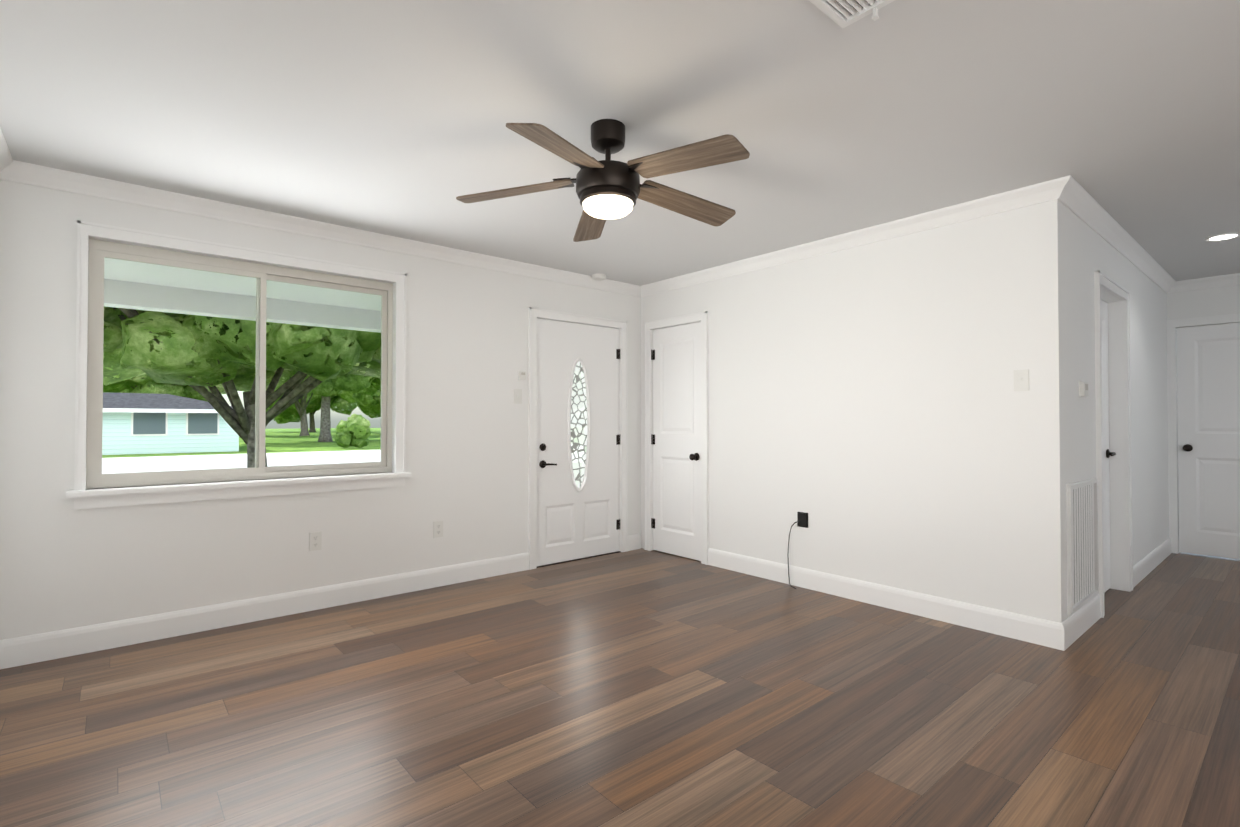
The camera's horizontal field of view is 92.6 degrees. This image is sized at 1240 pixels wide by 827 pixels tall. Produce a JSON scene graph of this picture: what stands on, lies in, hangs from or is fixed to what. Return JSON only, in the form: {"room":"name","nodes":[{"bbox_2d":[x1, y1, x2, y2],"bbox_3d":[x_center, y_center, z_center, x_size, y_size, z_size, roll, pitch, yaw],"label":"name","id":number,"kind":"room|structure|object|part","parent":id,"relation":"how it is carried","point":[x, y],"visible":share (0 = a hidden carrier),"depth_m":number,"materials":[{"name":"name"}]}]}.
{"room":"living room","nodes":[
{"label":"living room","id":0,"kind":"room"},
{"bbox_2d":[0,180,640,639],"bbox_3d":[-0.110,0.043,5.396,8.022,2.450,0.140,1,-1,-40],"label":"wall","id":1,"kind":"structure","parent":0,"point":[64,564],"depth_m":3.56,"materials":[{"name":"white paint"}]},
{"bbox_2d":[0,128,19,181],"bbox_3d":[-0.515,-1.211,-0.026,0.072,0.085,7.614,1,-1,-40],"label":"crown molding","id":2,"kind":"structure","parent":1,"relation":"attached to","point":[9,168],"depth_m":2.84,"materials":[{"name":"white paint"}]},
{"bbox_2d":[66,220,411,509],"bbox_3d":[-2.138,-0.242,3.576,1.747,1.474,0.106,1,-1,-40],"label":"window frame","id":3,"kind":"structure","parent":1,"relation":"attached to","point":[82,496],"depth_m":3.39,"materials":[{"name":"white paint"}]},
{"bbox_2d":[86,239,392,488],"bbox_3d":[-2.200,-0.255,3.629,1.577,1.310,0.066,1,-1,-40],"label":"window","id":4,"kind":"structure","parent":1,"relation":"in","point":[101,250],"depth_m":3.53,"materials":[{"name":"silver metal"}]},
{"bbox_2d":[0,552,528,668],"bbox_3d":[-1.856,1.169,3.792,2.962,0.136,0.015,1,-1,-40],"label":"baseboard","id":5,"kind":"structure","parent":1,"relation":"attached to","point":[29,649],"depth_m":3.44,"materials":[{"name":"white paint"}]},
{"bbox_2d":[309,531,321,550],"bbox_3d":[-1.924,0.807,3.743,0.072,0.116,0.009,1,-1,-40],"label":"electrical outlet","id":6,"kind":"object","parent":1,"relation":"attached to","point":[315,540],"visible":1,"depth_m":3.74,"materials":[{"name":"white plastic"}]},
{"bbox_2d":[12,161,643,296],"bbox_3d":[-1.348,-1.155,4.218,4.128,0.085,0.072,1,-1,-40],"label":"crown molding","id":7,"kind":"structure","parent":1,"relation":"attached to","point":[30,174],"depth_m":3.60,"materials":[{"name":"white paint"}]},
{"bbox_2d":[433,521,442,537],"bbox_3d":[-1.307,0.834,4.268,0.072,0.116,0.009,1,-1,-40],"label":"electrical outlet","id":8,"kind":"object","parent":1,"relation":"attached to","point":[437,528],"visible":1,"depth_m":4.26,"materials":[{"name":"white plastic"}]},
{"bbox_2d":[514,389,521,403],"bbox_3d":[-0.806,-0.136,4.703,0.072,0.116,0.016,1,-1,-40],"label":"light switch","id":9,"kind":"object","parent":1,"relation":"attached to","point":[517,396],"visible":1,"depth_m":4.70,"materials":[{"name":"white plastic"}]},
{"bbox_2d":[518,371,525,379],"bbox_3d":[-0.778,-0.301,4.722,0.055,0.070,0.028,1,-1,-40],"label":"door chime","id":10,"kind":"object","parent":1,"relation":"attached to","point":[521,375],"visible":0.98,"depth_m":4.71,"materials":[{"name":"white plastic"}]},
{"bbox_2d":[528,307,627,569],"bbox_3d":[-0.379,0.203,5.148,1.041,2.104,0.166,1,-1,-40],"label":"door frame","id":11,"kind":"structure","parent":1,"relation":"attached to","point":[534,314],"depth_m":4.97,"materials":[{"name":"white paint"}]},
{"bbox_2d":[537,318,619,565],"bbox_3d":[-0.341,0.236,5.112,0.905,2.022,0.100,1,-1,-40],"label":"front door","id":12,"kind":"structure","parent":1,"relation":"in","point":[572,523],"depth_m":5.10,"materials":[{"name":"white paint"}]},
{"bbox_2d":[539,443,545,450],"bbox_3d":[-0.626,0.276,4.856,0.062,0.061,0.032,1,-1,-40],"label":"deadbolt","id":13,"kind":"object","parent":12,"relation":"attached to","point":[542,447],"depth_m":4.85,"materials":[{"name":"brown metal"}]},
{"bbox_3d":[-0.588,0.416,4.871,0.143,0.063,0.056,1,-1,-40],"label":"handle","id":14,"kind":"part","parent":12,"relation":"part of","materials":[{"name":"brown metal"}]},
{"bbox_2d":[567,357,590,491],"bbox_3d":[-0.349,0.097,5.105,0.248,1.160,0.016,1,-1,-40],"label":"glass rim","id":15,"kind":"object","parent":12,"relation":"attached to","point":[577,360],"visible":1,"depth_m":5.09,"materials":[{"name":"white paint"}]},
{"label":"glass","id":16,"kind":"part","parent":12,"relation":"part of","materials":[{"name":"clear glass"}]},
{"bbox_3d":[-0.013,0.229,5.392,0.042,1.648,0.012,1,-1,-40],"label":"front door hinges","id":17,"kind":"part","parent":12,"relation":"part of","materials":[{"name":"black metal"}]},
{"bbox_2d":[537,551,620,567],"bbox_3d":[-0.386,1.252,5.142,0.933,0.007,0.145,1,-1,-40],"label":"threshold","id":18,"kind":"structure","parent":1,"relation":"attached to","point":[578,559],"depth_m":5.07,"materials":[{"name":"brown metal"}]},
{"bbox_2d":[628,534,640,550],"bbox_3d":[0.121,1.192,5.476,0.174,0.136,0.015,1,-1,-40],"label":"baseboard","id":19,"kind":"structure","parent":1,"relation":"attached to","point":[634,542],"depth_m":5.48,"materials":[{"name":"white paint"}]},
{"bbox_2d":[0,548,1239,826],"bbox_3d":[2.404,1.279,2.429,8.022,0.120,7.894,1,-1,-40],"label":"floor","id":20,"kind":"structure","parent":0,"point":[642,688],"depth_m":2.40,"materials":[{"name":"brown wood"}]},
{"bbox_2d":[0,0,1239,285],"bbox_3d":[2.404,-1.280,2.462,8.022,0.120,7.894,1,-1,-40],"label":"ceiling","id":21,"kind":"structure","parent":0,"point":[388,116],"depth_m":2.38,"materials":[{"name":"white paint"}]},
{"bbox_2d":[592,273,605,280],"bbox_3d":[-0.180,-1.167,5.085,0.124,0.038,0.124,1,-1,-40],"label":"smoke detector","id":22,"kind":"object","parent":21,"relation":"attached to","point":[599,277],"visible":0.96,"depth_m":5.04,"materials":[{"name":"white plastic"}]},
{"bbox_2d":[456,119,749,241],"bbox_3d":[-0.019,-1.031,2.514,1.264,0.377,1.250,1,-1,-40],"label":"ceiling fan","id":23,"kind":"object","parent":21,"relation":"hanging from","point":[607,188],"visible":1,"depth_m":2.44,"materials":[{"name":"brown wood"}]},
{"label":"blade","id":24,"kind":"part","parent":23,"relation":"part of","materials":[{"name":"brown wood"}]},
{"label":"blade","id":25,"kind":"part","parent":23,"relation":"part of","materials":[{"name":"brown wood"}]},
{"bbox_3d":[-0.215,-0.995,2.544,0.130,0.012,0.090,-2,-1,7],"label":"arm","id":26,"kind":"part","parent":23,"relation":"part of"},
{"bbox_3d":[-0.120,-0.998,2.375,0.090,0.012,0.130,0,1,25],"label":"arm","id":27,"kind":"part","parent":23,"relation":"part of"},
{"bbox_3d":[-0.131,-0.958,2.921,0.148,0.007,0.501,-12,-5,-13],"label":"blade","id":28,"kind":"part","parent":23,"relation":"part of","materials":[{"name":"brown wood"}]},
{"bbox_3d":[0.070,-0.997,2.413,0.130,0.012,0.090,1,0,43],"label":"arm","id":29,"kind":"part","parent":23,"relation":"part of"},
{"bbox_3d":[0.092,-0.995,2.606,0.130,0.012,0.090,2,-2,-29],"label":"arm","id":30,"kind":"part","parent":23,"relation":"part of"},
{"bbox_3d":[0.301,-0.961,2.723,0.501,0.007,0.148,8,-17,-29],"label":"blade","id":31,"kind":"part","parent":23,"relation":"part of","materials":[{"name":"brown wood"}]},
{"bbox_3d":[0.246,-0.967,2.251,0.501,0.007,0.148,8,-7,42],"label":"blade","id":32,"kind":"part","parent":23,"relation":"part of","materials":[{"name":"brown wood"}]},
{"bbox_2d":[809,0,894,27],"bbox_3d":[0.651,-1.209,1.681,0.340,0.044,0.230,1,-1,-40],"label":"ceiling vent","id":33,"kind":"object","parent":21,"relation":"in","point":[843,13],"visible":1,"depth_m":1.78,"materials":[{"name":"white metal"}]},
{"bbox_2d":[1204,232,1239,241],"bbox_3d":[4.090,-1.195,4.020,0.184,0.010,0.184,1,-1,-40],"label":"recessed light","id":34,"kind":"object","parent":21,"relation":"in","point":[1223,237],"visible":1,"depth_m":4.01,"materials":[{"name":"white plastic"}]},
{"bbox_2d":[641,199,1068,622],"bbox_3d":[1.303,0.030,4.380,0.140,2.450,3.239,1,-1,-40],"label":"wall","id":35,"kind":"structure","parent":0,"point":[875,416],"depth_m":3.71,"materials":[{"name":"white paint"}]},
{"bbox_2d":[651,350,654,528],"bbox_3d":[0.303,0.230,5.452,0.012,1.648,0.042,1,-1,-40],"label":"closet door hinges","id":36,"kind":"object","parent":35,"relation":"attached to","point":[652,522],"visible":1,"depth_m":5.45,"materials":[{"name":"brown metal"}]},
{"bbox_2d":[644,311,708,564],"bbox_3d":[0.535,0.205,5.259,0.166,2.104,0.760,1,-1,-40],"label":"door frame","id":37,"kind":"structure","parent":35,"relation":"attached to","point":[651,326],"depth_m":5.21,"materials":[{"name":"white paint"}]},
{"bbox_2d":[653,322,700,560],"bbox_3d":[0.486,0.237,5.217,0.109,2.022,0.612,1,-1,-40],"label":"closet door","id":38,"kind":"structure","parent":35,"relation":"in","point":[677,444],"depth_m":5.22,"materials":[{"name":"white paint"}]},
{"bbox_3d":[0.626,0.368,5.024,0.074,0.066,0.066,1,-1,-40],"label":"knob","id":39,"kind":"part","parent":38,"relation":"part of","materials":[{"name":"brown metal"}]},
{"bbox_2d":[787,512,807,588],"bbox_3d":[1.256,0.975,4.243,0.093,0.534,0.148,1,-1,-40],"label":"cable","id":40,"kind":"object","parent":35,"relation":"attached to","point":[802,519],"visible":0.98,"depth_m":4.24,"materials":[{"name":"black plastic"}]},
{"bbox_2d":[640,181,1051,296],"bbox_3d":[1.248,-1.154,4.298,0.072,0.085,3.150,1,-1,-40],"label":"crown molding","id":41,"kind":"structure","parent":35,"relation":"attached to","point":[1034,194],"depth_m":3.84,"materials":[{"name":"white paint"}]},
{"bbox_2d":[708,548,1067,650],"bbox_3d":[1.516,1.172,3.996,0.015,0.136,2.429,1,-1,-40],"label":"baseboard","id":42,"kind":"structure","parent":35,"relation":"attached to","point":[1043,632],"depth_m":3.66,"materials":[{"name":"white paint"}]},
{"bbox_2d":[1014,369,1028,390],"bbox_3d":[2.184,-0.180,3.228,0.016,0.116,0.072,1,-1,-40],"label":"light switch","id":43,"kind":"object","parent":35,"relation":"attached to","point":[1021,380],"visible":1,"depth_m":3.23,"materials":[{"name":"white plastic"}]},
{"bbox_2d":[1065,206,1168,616],"bbox_3d":[3.649,0.029,4.344,3.384,2.450,0.140,1,-1,-40],"label":"wall","id":44,"kind":"structure","parent":0,"point":[1089,251],"depth_m":4.37,"materials":[{"name":"white paint"}]},
{"bbox_2d":[1066,477,1098,615],"bbox_3d":[2.631,0.732,3.363,0.620,0.700,0.018,1,-1,-40],"label":"air vent","id":45,"kind":"object","parent":44,"relation":"in","point":[1082,545],"visible":1,"depth_m":3.36,"materials":[{"name":"white metal"}]},
{"bbox_2d":[1066,595,1100,646],"bbox_3d":[2.613,1.163,3.344,0.779,0.136,0.015,1,-1,-40],"label":"baseboard","id":46,"kind":"structure","parent":44,"relation":"attached to","point":[1069,631],"depth_m":3.33,"materials":[{"name":"white paint"}]},
{"bbox_2d":[1079,381,1088,396],"bbox_3d":[2.652,-0.138,3.388,0.100,0.090,0.026,1,-1,-40],"label":"thermostat","id":47,"kind":"object","parent":44,"relation":"attached to","point":[1083,390],"visible":0.98,"depth_m":3.36,"materials":[{"name":"white plastic"}]},
{"bbox_2d":[1101,300,1115,592],"bbox_3d":[3.197,0.221,3.962,0.760,2.022,0.091,1,-1,-40],"label":"hall door","id":48,"kind":"structure","parent":44,"relation":"in","point":[1107,453],"depth_m":4.15,"materials":[{"name":"white paint"}]},
{"bbox_3d":[3.414,0.282,4.124,0.143,0.063,0.056,1,-1,-40],"label":"handle","id":49,"kind":"part","parent":48,"relation":"part of","materials":[{"name":"brown metal"}]},
{"bbox_2d":[1094,271,1132,617],"bbox_3d":[3.209,0.187,3.949,0.908,2.104,0.166,1,-1,-40],"label":"door frame","id":50,"kind":"structure","parent":44,"relation":"attached to","point":[1114,295],"depth_m":4.16,"materials":[{"name":"white paint"}]},
{"bbox_2d":[1048,175,1179,291],"bbox_3d":[3.602,-1.155,4.180,3.505,0.085,0.072,1,-1,-40],"label":"crown molding","id":51,"kind":"structure","parent":44,"relation":"attached to","point":[1073,195],"depth_m":3.67,"materials":[{"name":"white paint"}]},
{"bbox_2d":[1133,538,1171,587],"bbox_3d":[4.281,1.182,4.765,1.812,0.136,0.015,1,-1,-40],"label":"baseboard","id":52,"kind":"structure","parent":44,"relation":"attached to","point":[1144,567],"depth_m":4.69,"materials":[{"name":"white paint"}]},
{"bbox_2d":[1167,284,1239,319],"bbox_3d":[5.404,0.038,5.001,0.140,2.450,7.894,1,-1,-40],"label":"wall","id":53,"kind":"structure","parent":0,"point":[1216,301],"depth_m":5.21,"materials":[{"name":"white paint"}]},
{"bbox_2d":[1166,273,1239,292],"bbox_3d":[6.374,-1.161,3.715,0.072,0.085,4.375,1,-1,-40],"label":"crown molding","id":54,"kind":"structure","parent":53,"relation":"attached to","point":[1229,279],"depth_m":5.16,"materials":[{"name":"white paint"}]},
{"bbox_2d":[1167,313,1239,553],"bbox_3d":[5.312,0.202,5.087,0.166,2.104,0.908,1,-1,-40],"label":"door frame","id":55,"kind":"structure","parent":53,"relation":"attached to","point":[1172,325],"depth_m":5.35,"materials":[{"name":"white paint"}]},
{"bbox_2d":[1176,323,1239,559],"bbox_3d":[5.263,0.235,5.045,0.109,2.022,0.760,1,-1,-40],"label":"end door","id":56,"kind":"structure","parent":53,"relation":"in","point":[1208,385],"depth_m":5.20,"materials":[{"name":"white paint"}]},
{"bbox_3d":[5.045,0.307,5.272,0.074,0.066,0.066,1,-1,-40],"label":"knob","id":57,"kind":"part","parent":56,"relation":"part of","materials":[{"name":"brown metal"}]},
{"label":"outside","id":58,"kind":"structure","parent":0,"visible":0},
{"bbox_2d":[104,258,380,310],"bbox_3d":[-2.696,-1.159,4.877,10.500,0.100,2.400,1,-1,-40],"label":"ceiling","id":59,"kind":"structure","parent":58,"point":[140,272],"depth_m":5.08,"materials":[{"name":"white"}]},
{"bbox_2d":[104,279,380,332],"bbox_3d":[-3.410,-0.998,5.712,10.500,0.200,0.200,1,-1,-40],"label":"beam","id":60,"kind":"structure","parent":59,"relation":"attached to","point":[125,294],"depth_m":5.45,"materials":[{"name":"white paint"}]},
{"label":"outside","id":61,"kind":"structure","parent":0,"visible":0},
{"bbox_2d":[102,428,380,457],"bbox_3d":[-32.194,2.357,60.660,150.000,0.300,125.646,1,-1,-40],"label":"lawn","id":62,"kind":"structure","parent":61,"point":[281,441],"depth_m":34.50,"materials":[{"name":"green plant"}]},
{"bbox_2d":[103,355,207,401],"bbox_3d":[-43.148,-4.469,55.418,13.220,13.434,11.963,1,-1,-40],"label":"tree","id":63,"kind":"object","parent":62,"relation":"on","point":[137,385],"depth_m":52.33,"materials":[{"name":"green plant"}]},
{"bbox_2d":[102,392,244,454],"bbox_3d":[-26.146,0.369,25.521,16.500,2.750,7.920,1,-1,-40],"label":"neighbor house","id":64,"kind":"structure","parent":62,"relation":"on","point":[181,421],"depth_m":26.27,"materials":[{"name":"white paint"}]},
{"bbox_2d":[102,450,380,473],"bbox_3d":[-3.706,1.770,27.227,150.000,0.032,13.500,1,-1,-40],"label":"road","id":65,"kind":"structure","parent":62,"relation":"on","point":[174,463],"depth_m":21.11,"materials":[{"name":"grey concrete"}]},
{"bbox_2d":[103,307,380,467],"bbox_3d":[-7.661,-2.555,13.227,17.484,8.479,11.098,1,-1,-40],"label":"oak tree","id":66,"kind":"object","parent":62,"relation":"on","point":[124,339],"depth_m":11.11,"materials":[{"name":"green plant"}]},
{"bbox_2d":[266,392,356,431],"bbox_3d":[-41.068,-3.683,78.462,14.473,12.467,12.189,1,-1,-40],"label":"tree","id":67,"kind":"object","parent":62,"relation":"on","point":[337,401],"depth_m":77.54,"materials":[{"name":"green plant"}]},
{"bbox_2d":[276,381,358,435],"bbox_3d":[-30.178,-4.556,57.009,13.984,13.646,11.496,1,-1,-40],"label":"tree","id":68,"kind":"object","parent":62,"relation":"on","point":[300,404],"depth_m":56.50,"materials":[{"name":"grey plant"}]},
{"bbox_2d":[318,396,332,441],"bbox_3d":[-20.160,-2.681,40.523,11.632,9.452,8.552,1,-1,-40],"label":"tree","id":69,"kind":"object","parent":62,"relation":"on","point":[325,432],"depth_m":40.30,"materials":[{"name":"grey plant"}]},
{"bbox_2d":[237,370,380,396],"bbox_3d":[-20.448,-5.955,40.283,17.636,10.530,13.025,1,-1,-40],"label":"tree","id":70,"kind":"object","parent":69,"relation":"attached to","point":[345,382],"depth_m":38.84,"materials":[{"name":"green plant"}]},
{"bbox_2d":[334,414,370,447],"bbox_3d":[-13.891,0.895,30.837,1.649,1.792,1.770,1,-1,-40],"label":"bush","id":71,"kind":"object","parent":62,"relation":"on","point":[345,436],"depth_m":30.51,"materials":[{"name":"green plant"}]},
{"bbox_2d":[338,390,380,417],"bbox_3d":[-25.467,-3.878,69.169,13.147,12.599,11.630,1,-1,-40],"label":"tree","id":72,"kind":"object","parent":62,"relation":"on","point":[369,406],"depth_m":64.33,"materials":[{"name":"green plant"}]}
]}

